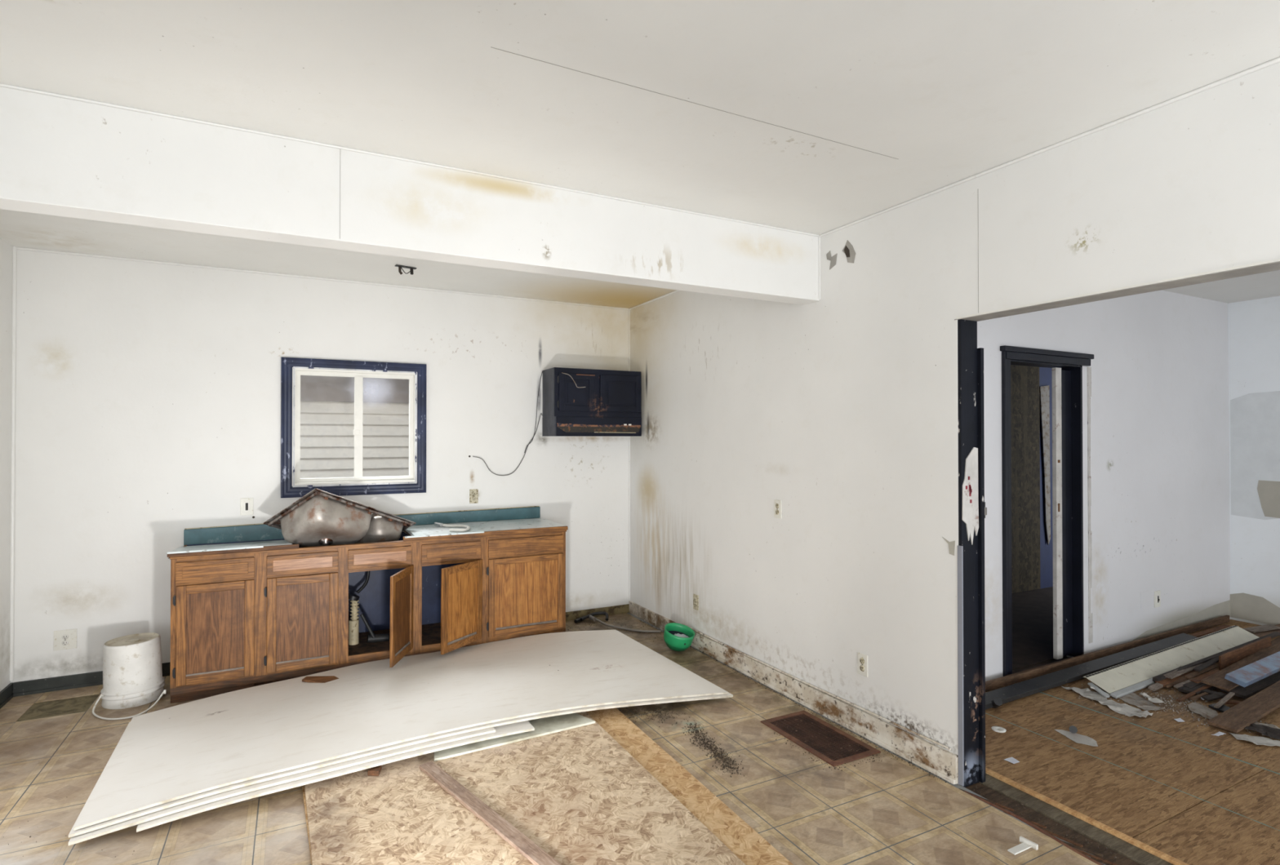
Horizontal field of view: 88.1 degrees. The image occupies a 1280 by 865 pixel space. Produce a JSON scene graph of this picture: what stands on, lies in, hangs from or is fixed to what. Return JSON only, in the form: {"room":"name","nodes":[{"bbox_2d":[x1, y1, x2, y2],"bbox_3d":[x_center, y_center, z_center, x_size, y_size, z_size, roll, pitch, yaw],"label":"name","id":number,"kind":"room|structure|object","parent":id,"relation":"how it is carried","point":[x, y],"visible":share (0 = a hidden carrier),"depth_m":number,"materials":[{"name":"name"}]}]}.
{"room":"damaged room","nodes":[
{"label":"damaged room","id":0,"kind":"room"},
{"bbox_2d":[0,238,13,692],"bbox_3d":[-1.621,0.229,-0.415,0.140,2.836,10.100,0,0,-28],"label":"wall","id":1,"kind":"structure","parent":0,"point":[6,249],"depth_m":4.00,"materials":[{"name":"paint"}]},
{"bbox_2d":[0,682,13,709],"bbox_3d":[-2.728,1.573,1.873,0.020,0.085,5.000,0,0,-28],"label":"baseboard","id":2,"kind":"structure","parent":1,"relation":"attached to","point":[6,694],"depth_m":3.99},
{"bbox_2d":[10,249,628,683],"bbox_3d":[-2.038,0.497,5.148,4.540,3.486,0.164,0,0,-28],"label":"wall","id":3,"kind":"structure","parent":0,"point":[148,395],"depth_m":4.58,"materials":[{"name":"paint"}]},
{"bbox_2d":[53,628,76,651],"bbox_3d":[-3.655,1.319,4.205,0.115,0.125,0.010,0,0,-28],"label":"wall outlet","id":4,"kind":"object","parent":3,"relation":"attached to","point":[63,639],"visible":1,"depth_m":4.20,"materials":[{"name":"plastic"}]},
{"bbox_2d":[62,634,68,639],"bbox_3d":[-3.654,1.300,4.203,0.033,0.033,0.006,0,0,-28],"label":"socket","id":5,"kind":"object","parent":4,"relation":"attached to","point":[64,637],"depth_m":4.20,"materials":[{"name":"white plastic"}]},
{"bbox_2d":[13,662,170,697],"bbox_3d":[-3.490,1.591,4.284,0.866,0.085,0.020,0,0,-28],"label":"baseboard","id":6,"kind":"structure","parent":3,"relation":"attached to","point":[90,679],"depth_m":4.19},
{"bbox_2d":[240,497,253,515],"bbox_3d":[-2.775,0.523,4.666,0.078,0.122,0.017,0,0,-28],"label":"light switch","id":7,"kind":"object","parent":3,"relation":"attached to","point":[246,504],"visible":1,"depth_m":4.67,"materials":[{"name":"plastic"}]},
{"bbox_2d":[15,246,679,604],"bbox_3d":[-1.451,0.197,4.047,4.283,2.709,2.348,0,0,-28],"label":"trim","id":8,"kind":"structure","parent":3,"relation":"attached to","point":[16,247],"depth_m":5.16,"materials":[{"name":"paint"}]},
{"bbox_2d":[280,357,426,497],"bbox_3d":[-2.166,-0.034,5.048,1.009,1.014,0.150,0,0,-28],"label":"window","id":9,"kind":"structure","parent":3,"relation":"in","point":[292,486],"depth_m":5.01,"materials":[{"name":"white paint"}]},
{"bbox_2d":[183,506,540,546],"bbox_3d":[-1.977,0.704,5.075,2.526,0.144,0.022,0,0,-28],"label":"backsplash","id":10,"kind":"structure","parent":3,"relation":"attached to","point":[251,532],"depth_m":4.75,"materials":[{"name":"teal laminate"}]},
{"bbox_2d":[469,488,478,503],"bbox_3d":[-1.358,0.522,5.407,0.070,0.115,0.010,0,0,-28],"label":"wall outlet","id":11,"kind":"object","parent":3,"relation":"attached to","point":[473,494],"visible":1,"depth_m":5.40,"materials":[{"name":"plastic"}]},
{"bbox_2d":[472,413,542,475],"bbox_3d":[-1.102,0.097,5.538,0.595,0.530,0.026,0,0,-28],"label":"cable","id":12,"kind":"object","parent":3,"relation":"attached to","point":[540,413],"visible":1,"depth_m":5.57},
{"bbox_2d":[524,371,542,453],"bbox_3d":[-0.904,-0.176,5.623,0.158,0.702,0.028,0,0,-19],"label":"cable","id":13,"kind":"object","parent":3,"relation":"attached to","point":[542,371],"visible":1,"depth_m":5.63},
{"bbox_2d":[542,416,641,436],"bbox_3d":[-0.411,-0.049,5.733,0.803,0.162,0.315,0,0,-28],"label":"range hood","id":14,"kind":"object","parent":3,"relation":"attached to","point":[553,426],"visible":1,"depth_m":5.59,"materials":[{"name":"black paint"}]},
{"bbox_2d":[542,367,640,417],"bbox_3d":[-0.409,-0.332,5.731,0.802,0.403,0.325,0,0,-28],"label":"upper cabinet","id":15,"kind":"object","parent":3,"relation":"attached to","point":[566,392],"visible":0.99,"depth_m":5.59,"materials":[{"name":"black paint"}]},
{"bbox_2d":[565,604,629,621],"bbox_3d":[-0.468,1.608,5.859,0.850,0.075,0.016,0,0,-28],"label":"baseboard","id":16,"kind":"structure","parent":3,"relation":"attached to","point":[572,615],"depth_m":5.91,"materials":[{"name":"wood"}]},
{"bbox_2d":[0,56,1279,681],"bbox_3d":[-0.342,0.177,2.736,7.574,2.688,2.937,0,0,16],"label":"trim","id":17,"kind":"structure","parent":3,"relation":"attached to","point":[1275,60],"depth_m":3.05,"materials":[{"name":"paint"}]},
{"bbox_2d":[0,0,1279,308],"bbox_3d":[2.361,-1.224,1.670,9.120,0.100,10.380,0,0,-28],"label":"ceiling","id":18,"kind":"structure","parent":0,"point":[952,91],"depth_m":2.21,"materials":[{"name":"paint"}]},
{"bbox_2d":[394,264,416,275],"bbox_3d":[-1.618,-1.116,4.570,0.143,0.062,0.039,0,-1,-40],"label":"light mount","id":19,"kind":"object","parent":18,"relation":"attached to","point":[400,267],"visible":1,"depth_m":4.57,"materials":[{"name":"grey metal"}]},
{"bbox_2d":[490,46,897,159],"bbox_3d":[0.324,-1.168,2.410,1.750,0.002,0.002,0,0,-28],"label":"trim","id":20,"kind":"structure","parent":18,"relation":"attached to","point":[491,46],"depth_m":2.31,"materials":[{"name":"paint"}]},
{"bbox_2d":[0,586,1279,864],"bbox_3d":[3.204,1.662,2.086,11.020,0.108,10.380,0,0,-28],"label":"floor","id":21,"kind":"structure","parent":0,"point":[54,752],"depth_m":3.01,"materials":[{"name":"tile"}]},
{"bbox_2d":[92,632,166,720],"bbox_3d":[-3.042,1.448,3.962,0.358,0.375,0.497,0,0,-28],"label":"bucket","id":22,"kind":"object","parent":21,"relation":"on","point":[132,669],"visible":1,"depth_m":3.93,"materials":[{"name":"plastic"}]},
{"bbox_2d":[136,720,534,832],"bbox_3d":[-1.604,1.575,3.652,1.718,0.088,1.409,0,0,-28],"label":"sheet","id":23,"kind":"object","parent":21,"relation":"on","point":[522,726],"visible":0.12,"depth_m":3.02,"materials":[{"name":"paper"}]},
{"bbox_2d":[67,727,495,846],"bbox_3d":[-1.805,1.563,3.598,1.720,0.096,1.490,0,0,-28],"label":"sheet","id":24,"kind":"object","parent":23,"relation":"on","point":[80,838],"visible":0.14,"depth_m":2.91,"materials":[{"name":"paper"}]},
{"bbox_2d":[169,532,565,703],"bbox_3d":[-1.747,1.200,4.646,2.528,0.872,0.956,0,0,-28],"label":"base cabinet","id":25,"kind":"object","parent":21,"relation":"on","point":[244,621],"visible":0.99,"depth_m":4.38,"materials":[{"name":"brown wood"}]},
{"bbox_2d":[167,506,568,559],"bbox_3d":[-1.833,0.707,4.809,2.552,0.170,0.626,0,0,-28],"label":"countertop","id":26,"kind":"structure","parent":25,"relation":"on","point":[518,521],"depth_m":4.73,"materials":[{"name":"laminate"}]},
{"bbox_2d":[263,488,416,547],"bbox_3d":[-2.085,0.641,4.662,0.499,0.557,0.868,0,-1,35],"label":"sink","id":27,"kind":"object","parent":26,"relation":"in","point":[319,517],"visible":0.85,"depth_m":4.41,"materials":[{"name":"silver metal"}]},
{"bbox_2d":[433,522,470,532],"bbox_3d":[-1.407,0.711,5.001,0.182,0.031,0.467,0,-1,-33],"label":"hose","id":28,"kind":"object","parent":26,"relation":"on","point":[436,524],"visible":1,"depth_m":5.04,"materials":[{"name":"white plastic"}]},
{"bbox_2d":[348,571,389,645],"bbox_3d":[-1.985,1.205,4.805,0.281,0.620,0.233,0,0,-28],"label":"drain pipe","id":29,"kind":"object","parent":25,"relation":"on","point":[353,623],"visible":0.9,"depth_m":4.71,"materials":[{"name":"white plastic"}]},
{"bbox_2d":[348,622,440,655],"bbox_3d":[-1.838,1.515,4.818,2.504,0.015,0.560,0,0,-28],"label":"shelf","id":30,"kind":"object","parent":25,"relation":"attached to","point":[431,632],"depth_m":4.70,"materials":[{"name":"wood"}]},
{"bbox_2d":[302,708,793,864],"bbox_3d":[-0.380,1.613,2.566,1.645,0.012,2.260,0,0,-28],"label":"board","id":31,"kind":"object","parent":21,"relation":"on","point":[732,831],"visible":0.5,"depth_m":2.95,"materials":[{"name":"wood"}]},
{"bbox_2d":[304,711,745,864],"bbox_3d":[-0.459,1.595,2.519,1.442,0.023,2.250,0,0,-28],"label":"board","id":32,"kind":"object","parent":31,"relation":"on","point":[577,794],"depth_m":2.80,"materials":[{"name":"wood"}]},
{"bbox_2d":[367,765,382,776],"bbox_3d":[-1.238,1.586,3.120,0.052,0.024,0.099,0,0,2],"label":"chip","id":33,"kind":"object","parent":32,"relation":"on","point":[374,771],"visible":0.78,"depth_m":3.08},
{"bbox_2d":[68,693,733,838],"bbox_3d":[-1.182,1.554,3.952,3.166,0.110,1.492,0,0,-28],"label":"sheet","id":34,"kind":"object","parent":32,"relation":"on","point":[95,827],"visible":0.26,"depth_m":3.12,"materials":[{"name":"paper"}]},
{"bbox_2d":[73,630,728,831],"bbox_3d":[-1.198,1.537,3.969,3.129,0.112,1.504,0,0,-28],"label":"sheet","id":35,"kind":"object","parent":34,"relation":"on","point":[188,749],"visible":0.99,"depth_m":3.63,"materials":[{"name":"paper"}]},
{"bbox_2d":[302,675,339,683],"bbox_3d":[-1.951,1.527,4.067,0.258,0.014,0.125,0,0,0],"label":"wood splinter","id":36,"kind":"object","parent":35,"relation":"on","point":[328,678],"visible":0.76,"depth_m":4.07,"materials":[{"name":"wood"}]},
{"bbox_2d":[418,761,561,864],"bbox_3d":[-0.565,1.587,2.667,0.067,0.016,1.359,0,-1,-43],"label":"batten","id":37,"kind":"object","parent":32,"relation":"on","point":[511,835],"visible":1,"depth_m":2.71,"materials":[{"name":"brown wood"}]},
{"bbox_2d":[573,612,608,623],"bbox_3d":[-0.424,1.612,5.755,0.314,0.064,0.137,0,0,-15],"label":"pipe fitting","id":38,"kind":"object","parent":21,"relation":"on","point":[590,616],"visible":1,"depth_m":5.75,"materials":[{"name":"black plastic"}]},
{"bbox_2d":[569,616,661,640],"bbox_3d":[-0.171,1.639,5.574,1.065,0.006,0.630,0,0,20],"label":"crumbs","id":39,"kind":"object","parent":21,"relation":"on","point":[603,616],"visible":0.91,"depth_m":5.62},
{"bbox_2d":[595,618,660,632],"bbox_3d":[-0.169,1.623,5.569,0.739,0.040,0.139,0,-1,33],"label":"hose","id":40,"kind":"object","parent":21,"relation":"on","point":[596,620],"visible":0.95,"depth_m":5.47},
{"bbox_2d":[620,703,689,725],"bbox_3d":[0.048,1.625,3.810,0.478,0.006,0.358,0,0,2],"label":"crumbs","id":41,"kind":"object","parent":21,"relation":"on","point":[664,704],"visible":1,"depth_m":3.83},
{"bbox_2d":[663,622,694,651],"bbox_3d":[0.295,1.543,4.953,0.232,0.185,0.235,0,0,-28],"label":"bowl","id":42,"kind":"object","parent":21,"relation":"on","point":[675,643],"visible":1,"depth_m":4.90,"materials":[{"name":"green plastic"}]},
{"bbox_2d":[683,720,744,779],"bbox_3d":[0.368,1.622,3.417,0.191,0.007,0.646,0,0,-22],"label":"crumbs","id":43,"kind":"object","parent":21,"relation":"on","point":[695,727],"visible":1,"depth_m":3.37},
{"bbox_2d":[640,621,946,782],"bbox_3d":[0.704,1.630,4.426,0.082,0.006,3.080,0,0,-28],"label":"crumbs","id":44,"kind":"object","parent":21,"relation":"on","point":[640,621],"visible":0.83,"depth_m":3.88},
{"bbox_2d":[760,711,880,767],"bbox_3d":[0.949,1.624,3.535,0.318,0.007,0.572,0,0,-28],"label":"floor vent","id":45,"kind":"object","parent":21,"relation":"in","point":[828,743],"visible":1,"depth_m":3.51,"materials":[{"name":"metal"}]},
{"bbox_2d":[773,733,884,771],"bbox_3d":[0.930,1.621,3.318,0.602,0.006,0.290,0,0,27],"label":"crumbs","id":46,"kind":"object","parent":21,"relation":"on","point":[774,733],"visible":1,"depth_m":3.27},
{"bbox_2d":[991,726,1006,733],"bbox_3d":[1.961,1.623,3.613,0.072,0.008,0.072,0,0,-28],"label":"washer","id":47,"kind":"object","parent":21,"relation":"on","point":[997,729],"visible":1,"depth_m":3.61,"materials":[{"name":"white plastic"}]},
{"bbox_2d":[1004,757,1019,764],"bbox_3d":[1.840,1.621,3.267,0.055,0.003,0.051,0,0,-28],"label":"paper","id":48,"kind":"object","parent":21,"relation":"on","point":[1011,760],"visible":1,"depth_m":3.27,"materials":[{"name":"white paper"}]},
{"bbox_2d":[1007,836,1038,855],"bbox_3d":[1.482,1.609,2.569,0.126,0.020,0.067,0,0,-28],"label":"bracket","id":49,"kind":"object","parent":21,"relation":"on","point":[1026,844],"visible":1,"depth_m":2.57,"materials":[{"name":"plastic"}]},
{"bbox_2d":[970,782,1138,864],"bbox_3d":[1.734,1.625,2.715,0.247,0.006,0.895,0,0,-28],"label":"crumbs","id":50,"kind":"object","parent":21,"relation":"on","point":[1077,840],"visible":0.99,"depth_m":2.73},
{"bbox_2d":[1069,725,1077,733],"bbox_3d":[2.325,1.594,3.550,0.037,0.093,0.180,0,-1,33],"label":"stub","id":51,"kind":"object","parent":21,"relation":"on","point":[1073,730],"visible":1,"depth_m":3.48,"materials":[{"name":"grey metal"}]},
{"bbox_2d":[1054,729,1097,746],"bbox_3d":[2.332,1.622,3.515,0.117,0.004,0.210,0,0,-8],"label":"paper","id":52,"kind":"object","parent":21,"relation":"on","point":[1078,739],"visible":0.99,"depth_m":3.51,"materials":[{"name":"paper"}]},
{"bbox_2d":[985,615,1229,692],"bbox_3d":[3.618,1.602,4.928,3.288,0.065,0.024,0,0,-28],"label":"plank","id":53,"kind":"object","parent":21,"relation":"on","point":[1006,681],"visible":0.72,"depth_m":4.70,"materials":[{"name":"wood"}]},
{"bbox_2d":[1062,686,1152,718],"bbox_3d":[2.818,1.618,3.997,0.173,0.021,0.509,0,0,-13],"label":"paper","id":54,"kind":"object","parent":21,"relation":"on","point":[1121,708],"visible":0.98,"depth_m":3.94,"materials":[{"name":"paper"}]},
{"bbox_2d":[1119,693,1163,711],"bbox_3d":[2.999,1.623,3.985,0.152,0.010,0.261,0,0,0],"label":"paper","id":55,"kind":"object","parent":21,"relation":"on","point":[1140,703],"visible":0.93,"depth_m":3.98,"materials":[{"name":"paper"}]},
{"bbox_2d":[1139,693,1164,702],"bbox_3d":[3.087,1.600,3.995,0.066,0.021,0.133,0,0,4],"label":"paper","id":56,"kind":"object","parent":55,"relation":"on","point":[1150,699],"visible":1,"depth_m":3.97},
{"bbox_2d":[1147,682,1163,691],"bbox_3d":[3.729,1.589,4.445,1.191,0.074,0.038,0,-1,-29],"label":"paper","id":57,"kind":"object","parent":21,"relation":"on","point":[1156,686],"visible":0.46,"depth_m":4.17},
{"bbox_2d":[1066,684,1275,750],"bbox_3d":[3.149,1.624,3.930,0.831,0.010,1.115,0,0,-28],"label":"crumbs","id":58,"kind":"object","parent":21,"relation":"on","point":[1188,701],"visible":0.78,"depth_m":3.96,"materials":[{"name":"grey paper"}]},
{"bbox_2d":[1083,625,1259,698],"bbox_3d":[3.774,1.571,4.608,2.160,0.121,0.194,0,-1,-28],"label":"board","id":59,"kind":"object","parent":21,"relation":"on","point":[1129,673],"visible":0.98,"depth_m":4.49,"materials":[{"name":"white wood"}]},
{"bbox_2d":[1155,670,1195,687],"bbox_3d":[3.512,1.593,4.311,0.458,0.047,0.051,0,0,-26],"label":"stick","id":60,"kind":"object","parent":21,"relation":"on","point":[1166,682],"visible":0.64,"depth_m":4.25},
{"bbox_2d":[1163,662,1204,679],"bbox_3d":[3.612,1.568,4.374,0.513,0.026,0.045,0,-1,-30],"label":"stick","id":61,"kind":"object","parent":60,"relation":"on","point":[1171,675],"visible":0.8,"depth_m":4.30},
{"bbox_2d":[1152,631,1279,681],"bbox_3d":[4.058,1.550,4.612,1.703,0.090,0.030,0,0,-27],"label":"stick","id":62,"kind":"object","parent":60,"relation":"on","point":[1157,678],"visible":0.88,"depth_m":4.52,"materials":[{"name":"wood"}]},
{"bbox_2d":[1164,675,1189,688],"bbox_3d":[3.457,1.602,4.253,0.273,0.036,0.045,0,0,-21],"label":"stick","id":63,"kind":"object","parent":21,"relation":"on","point":[1182,679],"visible":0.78,"depth_m":4.24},
{"bbox_2d":[1173,678,1192,688],"bbox_3d":[3.596,1.592,4.267,0.508,0.036,0.026,0,0,-26],"label":"stick","id":64,"kind":"object","parent":21,"relation":"on","point":[1180,685],"visible":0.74,"depth_m":4.18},
{"bbox_2d":[1184,664,1217,679],"bbox_3d":[3.699,1.573,4.352,0.378,0.039,0.031,0,0,-28],"label":"stick","id":65,"kind":"object","parent":64,"relation":"on","point":[1196,673],"visible":0.86,"depth_m":4.33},
{"bbox_2d":[1193,654,1221,671],"bbox_3d":[3.822,1.543,4.428,0.435,0.035,0.033,0,-1,-31],"label":"stick","id":66,"kind":"object","parent":65,"relation":"on","point":[1215,660],"visible":0.68,"depth_m":4.39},
{"bbox_2d":[1200,644,1279,692],"bbox_3d":[4.144,1.569,4.460,1.368,0.040,0.141,0,-1,-32],"label":"plank","id":67,"kind":"object","parent":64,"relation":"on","point":[1217,680],"visible":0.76,"depth_m":4.33,"materials":[{"name":"wood"}]},
{"bbox_2d":[1262,636,1279,650],"bbox_3d":[4.719,1.552,4.895,0.788,0.048,0.050,0,-1,-30],"label":"plank","id":68,"kind":"object","parent":67,"relation":"on","point":[1276,642],"visible":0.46,"depth_m":4.84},
{"bbox_2d":[1176,684,1211,702],"bbox_3d":[3.427,1.606,4.081,0.402,0.042,0.020,0,0,-27],"label":"stick","id":69,"kind":"object","parent":21,"relation":"on","point":[1206,686],"visible":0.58,"depth_m":4.05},
{"bbox_2d":[1177,684,1216,695],"bbox_3d":[3.739,1.607,4.285,0.778,0.030,0.100,0,-1,-28],"label":"plank","id":70,"kind":"object","parent":21,"relation":"on","point":[1183,689],"visible":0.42,"depth_m":4.13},
{"bbox_2d":[1182,681,1204,688],"bbox_3d":[3.580,1.597,4.230,0.326,0.026,0.045,0,0,-26],"label":"stick","id":71,"kind":"object","parent":70,"relation":"on","point":[1191,684],"visible":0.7,"depth_m":4.18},
{"bbox_2d":[1189,669,1219,684],"bbox_3d":[3.674,1.582,4.288,0.324,0.036,0.045,0,0,-27],"label":"stick","id":72,"kind":"object","parent":71,"relation":"on","point":[1197,680],"visible":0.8,"depth_m":4.28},
{"bbox_2d":[1200,689,1226,697],"bbox_3d":[3.506,1.595,4.043,0.045,0.026,0.112,0,0,-18],"label":"stick","id":73,"kind":"object","parent":70,"relation":"on","point":[1210,692],"visible":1,"depth_m":4.04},
{"bbox_2d":[1218,636,1271,671],"bbox_3d":[4.232,1.540,4.616,0.816,0.110,0.014,0,-1,-29],"label":"plank","id":74,"kind":"object","parent":70,"relation":"on","point":[1226,660],"visible":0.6,"depth_m":4.57,"materials":[{"name":"wood"}]},
{"bbox_2d":[1188,692,1208,701],"bbox_3d":[3.420,1.611,4.037,0.172,0.033,0.021,0,0,-19],"label":"stick","id":75,"kind":"object","parent":21,"relation":"on","point":[1198,696],"visible":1,"depth_m":4.03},
{"bbox_2d":[1187,702,1217,719],"bbox_3d":[3.286,1.620,3.835,0.153,0.015,0.248,0,0,-9],"label":"paper","id":76,"kind":"object","parent":21,"relation":"on","point":[1196,708],"visible":0.85,"depth_m":3.85,"materials":[{"name":"paper"}]},
{"bbox_2d":[1190,625,1231,637],"bbox_3d":[4.027,1.618,5.048,2.015,0.020,0.050,0,-1,-28],"label":"plank","id":77,"kind":"object","parent":21,"relation":"on","point":[1207,632],"visible":0.28,"depth_m":5.36,"materials":[{"name":"wood"}]},
{"bbox_2d":[1201,692,1226,702],"bbox_3d":[3.480,1.600,4.002,0.138,0.035,0.045,0,0,-7],"label":"stick","id":78,"kind":"object","parent":21,"relation":"on","point":[1212,697],"visible":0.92,"depth_m":3.99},
{"bbox_2d":[1208,703,1231,712],"bbox_3d":[3.407,1.614,3.858,0.071,0.022,0.120,0,0,-9],"label":"plank","id":79,"kind":"object","parent":21,"relation":"on","point":[1223,708],"visible":0.46,"depth_m":3.86,"materials":[{"name":"wood"}]},
{"bbox_2d":[1213,692,1235,708],"bbox_3d":[3.471,1.590,3.926,0.281,0.032,0.022,0,-1,-34],"label":"stick","id":80,"kind":"object","parent":21,"relation":"on","point":[1230,695],"visible":1,"depth_m":3.91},
{"bbox_2d":[1225,700,1240,705],"bbox_3d":[3.525,1.605,3.920,0.082,0.024,0.030,0,-1,41],"label":"plank","id":81,"kind":"object","parent":21,"relation":"on","point":[1232,703],"visible":0.66,"depth_m":3.92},
{"bbox_2d":[1207,680,1279,733],"bbox_3d":[3.707,1.584,3.907,1.227,0.068,0.130,0,-1,-29],"label":"plank","id":82,"kind":"object","parent":21,"relation":"on","point":[1235,719],"visible":1,"depth_m":3.76,"materials":[{"name":"wood"}]},
{"bbox_2d":[1220,671,1279,699],"bbox_3d":[4.034,1.587,4.257,0.960,0.042,0.121,0,-1,-28],"label":"plank","id":83,"kind":"object","parent":21,"relation":"on","point":[1242,692],"visible":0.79,"depth_m":4.10,"materials":[{"name":"wood"}]},
{"bbox_2d":[1224,651,1279,687],"bbox_3d":[4.072,1.517,4.288,0.987,0.063,0.104,0,-1,-29],"label":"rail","id":84,"kind":"object","parent":83,"relation":"on","point":[1244,677],"visible":1,"depth_m":4.17,"materials":[{"name":"blue wood"}]},
{"bbox_2d":[1229,733,1279,746],"bbox_3d":[3.260,1.615,3.464,0.228,0.018,0.140,0,0,20],"label":"paper","id":85,"kind":"object","parent":21,"relation":"on","point":[1256,740],"visible":1,"depth_m":3.47,"materials":[{"name":"paper"}]},
{"bbox_2d":[1244,724,1279,740],"bbox_3d":[3.375,1.605,3.572,0.157,0.018,0.184,0,0,-28],"label":"plank","id":86,"kind":"object","parent":21,"relation":"on","point":[1274,733],"visible":0.98,"depth_m":3.56,"materials":[{"name":"wood"}]},
{"bbox_2d":[1248,624,1279,637],"bbox_3d":[5.134,1.605,5.353,0.746,0.030,0.110,0,0,-25],"label":"plank","id":87,"kind":"object","parent":21,"relation":"on","point":[1260,634],"visible":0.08,"depth_m":5.27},
{"bbox_2d":[1242,624,1279,633],"bbox_3d":[5.020,1.585,5.341,0.317,0.020,0.090,0,0,-16],"label":"plank","id":88,"kind":"object","parent":87,"relation":"on","point":[1264,628],"visible":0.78,"depth_m":5.33,"materials":[{"name":"wood"}]},
{"bbox_2d":[1253,721,1279,728],"bbox_3d":[3.438,1.615,3.644,0.088,0.018,0.190,0,0,-28],"label":"paper","id":89,"kind":"object","parent":21,"relation":"on","point":[1255,722],"visible":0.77,"depth_m":3.65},
{"bbox_2d":[630,62,1279,784],"bbox_3d":[2.288,0.244,1.621,0.124,2.836,10.100,0,0,-28],"label":"wall","id":90,"kind":"structure","parent":0,"point":[841,409],"depth_m":3.47,"materials":[{"name":"paint"}]},
{"bbox_2d":[0,86,819,305],"bbox_3d":[-0.878,-0.971,2.951,4.280,0.384,0.142,0,0,-28],"label":"beam","id":91,"kind":"structure","parent":90,"relation":"attached to","point":[60,157],"depth_m":2.72,"materials":[{"name":"paint"}]},
{"bbox_2d":[693,594,698,610],"bbox_3d":[0.425,1.298,5.054,0.010,0.115,0.070,0,0,-28],"label":"wall outlet","id":92,"kind":"object","parent":90,"relation":"attached to","point":[695,597],"visible":1,"depth_m":5.04,"materials":[{"name":"plastic"}]},
{"bbox_2d":[773,499,781,518],"bbox_3d":[0.873,0.486,4.200,0.010,0.115,0.070,0,0,-28],"label":"wall outlet","id":93,"kind":"object","parent":90,"relation":"attached to","point":[777,504],"visible":1,"depth_m":4.19,"materials":[{"name":"plastic"}]},
{"bbox_2d":[629,600,958,785],"bbox_3d":[0.678,1.570,4.545,0.030,0.130,3.374,0,0,-28],"label":"baseboard","id":94,"kind":"structure","parent":90,"relation":"attached to","point":[940,762],"depth_m":3.72,"materials":[{"name":"wood"}]},
{"bbox_2d":[857,652,867,677],"bbox_3d":[1.200,1.253,3.567,0.010,0.115,0.070,0,0,-28],"label":"wall outlet","id":95,"kind":"object","parent":90,"relation":"attached to","point":[862,660],"visible":1,"depth_m":3.56,"materials":[{"name":"plastic"}]},
{"bbox_2d":[957,319,985,787],"bbox_3d":[1.538,0.560,3.082,0.143,2.167,0.050,0,0,-28],"label":"door frame","id":96,"kind":"structure","parent":90,"relation":"attached to","point":[971,547],"depth_m":3.07,"materials":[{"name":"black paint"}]},
{"bbox_2d":[954,258,1279,321],"bbox_3d":[2.310,-0.537,1.593,0.125,0.004,3.420,0,0,-28],"label":"trim","id":97,"kind":"structure","parent":90,"relation":"attached to","point":[1274,266],"depth_m":2.45,"materials":[{"name":"paint"}]},
{"bbox_2d":[1010,364,1053,594],"bbox_3d":[3.994,0.264,6.178,5.850,2.806,1.490,0,0,-28],"label":"wall","id":98,"kind":"structure","parent":0,"point":[1032,558],"depth_m":6.92,"materials":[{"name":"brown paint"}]},
{"bbox_2d":[1039,385,1050,545],"bbox_3d":[4.324,0.348,7.059,0.170,1.710,0.012,0,0,-28],"label":"hanging cloth","id":99,"kind":"object","parent":98,"relation":"hanging from","point":[1044,391],"visible":1,"depth_m":7.06,"materials":[{"name":"grey fabric"}]},
{"bbox_2d":[977,289,1230,681],"bbox_3d":[3.245,0.269,4.876,4.580,2.836,0.128,0,0,-28],"label":"wall","id":100,"kind":"structure","parent":0,"point":[1156,417],"depth_m":5.14,"materials":[{"name":"paint"}]},
{"bbox_2d":[1000,345,1093,676],"bbox_3d":[2.809,0.533,4.635,1.025,2.205,0.170,0,0,-28],"label":"door frame","id":101,"kind":"structure","parent":100,"relation":"in","point":[1011,355],"depth_m":4.64,"materials":[{"name":"wood"}]},
{"bbox_2d":[1051,367,1072,659],"bbox_3d":[3.051,0.576,4.785,0.234,2.080,0.048,0,-1,-37],"label":"door","id":102,"kind":"structure","parent":101,"relation":"attached to","point":[1061,379],"depth_m":4.74,"materials":[{"name":"white paint"}]},
{"bbox_2d":[985,633,1198,710],"bbox_3d":[3.134,1.597,4.521,2.626,0.056,0.103,0,-1,-29],"label":"trim","id":103,"kind":"structure","parent":100,"relation":"attached to","point":[1011,693],"depth_m":4.36,"materials":[{"name":"grey wood"}]},
{"bbox_2d":[991,697,1002,708],"bbox_3d":[2.094,1.592,3.889,0.048,0.085,0.094,0,0,8],"label":"cap","id":104,"kind":"object","parent":103,"relation":"on","point":[997,702],"visible":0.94,"depth_m":3.86,"materials":[{"name":"plastic"}]},
{"bbox_2d":[1154,590,1160,608],"bbox_3d":[4.112,1.324,5.246,0.085,0.130,0.017,0,0,-28],"label":"light switch","id":105,"kind":"object","parent":100,"relation":"attached to","point":[1157,593],"visible":1,"depth_m":5.24,"materials":[{"name":"plastic"}]},
{"bbox_2d":[1228,296,1279,626],"bbox_3d":[6.964,0.250,2.555,0.126,2.836,7.440,0,0,-28],"label":"wall","id":106,"kind":"structure","parent":0,"point":[1254,325],"depth_m":5.67,"materials":[{"name":"paint"}]},
{"label":"outside","id":107,"kind":"structure","parent":0,"visible":0},
{"bbox_3d":[-4.247,2.342,11.866,26.000,0.100,13.860,0,0,-28],"label":"ground","id":108,"kind":"structure","parent":107,"visible":0},
{"bbox_2d":[300,375,408,478],"bbox_3d":[-2.731,0.158,6.805,12.000,5.010,0.669,0,0,-28],"label":"neighbor house","id":109,"kind":"structure","parent":108,"relation":"on","point":[326,402],"depth_m":6.81,"materials":[{"name":"plastic"}]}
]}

